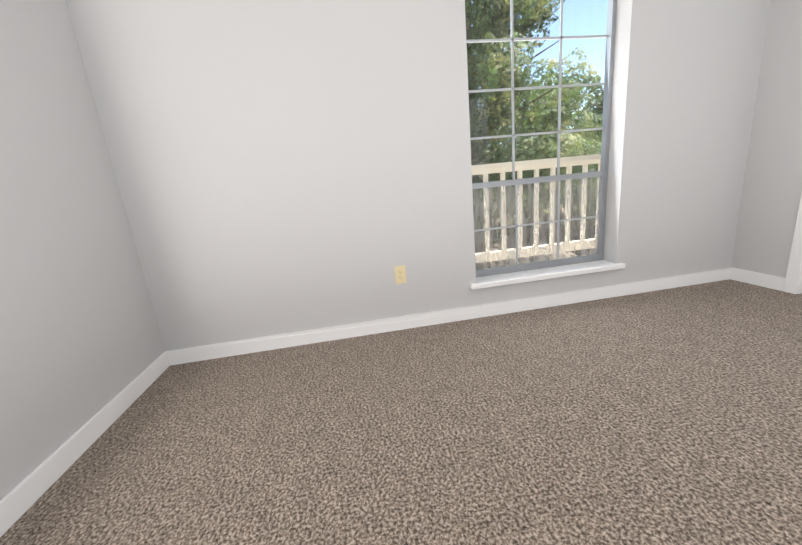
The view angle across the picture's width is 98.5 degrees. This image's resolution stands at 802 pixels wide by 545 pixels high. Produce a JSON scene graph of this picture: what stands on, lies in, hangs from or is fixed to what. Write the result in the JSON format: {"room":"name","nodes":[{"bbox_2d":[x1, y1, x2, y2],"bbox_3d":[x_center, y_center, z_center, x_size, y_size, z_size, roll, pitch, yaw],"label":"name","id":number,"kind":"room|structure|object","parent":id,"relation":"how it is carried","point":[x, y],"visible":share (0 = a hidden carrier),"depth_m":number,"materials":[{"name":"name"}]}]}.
{"room":"empty bedroom","nodes":[
{"label":"empty bedroom","id":0,"kind":"room"},
{"bbox_2d":[0,279,801,544],"bbox_3d":[1.256,0.747,0.607,5.020,0.120,3.820,-7,14,-8],"label":"floor","id":1,"kind":"structure","parent":0,"point":[671,416],"depth_m":1.28,"materials":[{"name":"carpet"}]},
{"bbox_2d":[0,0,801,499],"bbox_3d":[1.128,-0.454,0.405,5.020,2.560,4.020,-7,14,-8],"label":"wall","id":2,"kind":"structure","parent":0,"point":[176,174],"depth_m":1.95,"materials":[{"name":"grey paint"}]},
{"bbox_2d":[0,351,171,536],"bbox_3d":[-1.107,0.934,0.318,0.016,0.092,3.630,-7,14,-8],"label":"baseboard","id":3,"kind":"structure","parent":2,"relation":"attached to","point":[20,499],"depth_m":1.33,"materials":[{"name":"white wood"}]},
{"bbox_2d":[394,265,406,283],"bbox_3d":[-0.003,0.014,2.205,0.070,0.115,0.007,-7,14,-8],"label":"electrical outlet","id":4,"kind":"object","parent":2,"relation":"attached to","point":[400,274],"visible":1,"depth_m":2.20,"materials":[{"name":"beige plastic"}]},
{"bbox_2d":[168,267,731,364],"bbox_3d":[0.552,0.261,2.354,4.006,0.092,0.016,-7,14,-8],"label":"baseboard","id":5,"kind":"structure","parent":2,"relation":"attached to","point":[245,346],"depth_m":2.30,"materials":[{"name":"white wood"}]},
{"bbox_2d":[465,0,616,276],"bbox_3d":[0.909,-0.896,2.296,1.043,1.790,0.057,-7,14,-8],"label":"window","id":6,"kind":"structure","parent":2,"relation":"in","point":[597,244],"depth_m":2.38,"materials":[{"name":"clear glass"}]},
{"bbox_2d":[470,260,625,289],"bbox_3d":[1.009,0.008,2.425,1.133,0.036,0.163,-7,14,-8],"label":"window sill","id":7,"kind":"structure","parent":2,"relation":"attached to","point":[539,274],"depth_m":2.38,"materials":[{"name":"white wood"}]},
{"bbox_2d":[732,267,785,290],"bbox_3d":[2.541,0.047,2.455,0.016,0.092,0.315,-7,14,-8],"label":"baseboard","id":8,"kind":"structure","parent":2,"relation":"attached to","point":[750,277],"depth_m":2.45,"materials":[{"name":"white wood"}]},
{"bbox_2d":[783,193,801,293],"bbox_3d":[2.631,-0.669,1.118,0.016,2.112,1.961,-7,14,-8],"label":"trim","id":9,"kind":"structure","parent":2,"relation":"attached to","point":[793,276],"depth_m":2.23,"materials":[{"name":"white wood"}]},
{"bbox_2d":[797,273,801,293],"bbox_3d":[2.701,-0.649,1.135,0.120,2.051,1.847,-7,14,-8],"label":"door frame","id":10,"kind":"structure","parent":2,"relation":"attached to","point":[800,288],"depth_m":2.24,"materials":[{"name":"white wood"}]},
{"label":"outside","id":11,"kind":"structure","parent":0,"visible":0},
{"bbox_2d":[482,195,589,266],"bbox_3d":[4.339,-4.447,33.245,100.000,0.200,59.800,-7,14,-8],"label":"ground","id":12,"kind":"structure","parent":11,"point":[510,207],"depth_m":42.60,"materials":[{"name":"green soil"}]},
{"bbox_2d":[471,6,534,216],"bbox_3d":[3.516,-6.386,17.384,8.055,11.472,7.774,-7,14,-8],"label":"tree","id":13,"kind":"object","parent":12,"relation":"on","point":[490,177],"depth_m":15.71,"materials":[{"name":"green plant"}]},
{"bbox_2d":[465,0,600,269],"bbox_3d":[1.675,-4.585,9.847,8.091,11.989,7.293,-7,14,-8],"label":"tree","id":14,"kind":"object","parent":12,"relation":"on","point":[538,98],"depth_m":8.18,"materials":[{"name":"green plant"}]},
{"bbox_2d":[479,180,595,276],"bbox_3d":[6.736,-3.315,18.824,27.147,5.525,21.069,-7,14,-8],"label":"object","id":15,"kind":"structure","parent":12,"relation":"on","point":[565,255],"depth_m":13.28,"materials":[{"name":"green plant"}]},
{"bbox_2d":[491,74,602,240],"bbox_3d":[6.234,-3.482,13.286,5.492,7.385,5.285,-7,14,-8],"label":"tree","id":16,"kind":"object","parent":12,"relation":"on","point":[594,134],"depth_m":12.22,"materials":[{"name":"green plant"}]},
{"bbox_2d":[563,85,603,212],"bbox_3d":[10.404,-4.887,16.212,6.180,7.878,6.597,-7,14,-8],"label":"tree","id":17,"kind":"object","parent":12,"relation":"on","point":[598,110],"depth_m":15.77,"materials":[{"name":"green plant"}]},
{"bbox_3d":[2.213,0.033,3.190,12.450,0.140,0.750,-7,14,-8],"label":"floor","id":18,"kind":"structure","parent":11,"visible":0},
{"bbox_2d":[471,154,600,262],"bbox_3d":[2.112,-0.606,3.318,11.450,1.049,0.140,-7,14,-8],"label":"railing","id":19,"kind":"object","parent":18,"relation":"on","point":[584,162],"depth_m":3.13,"materials":[{"name":"white wood"}]}
]}

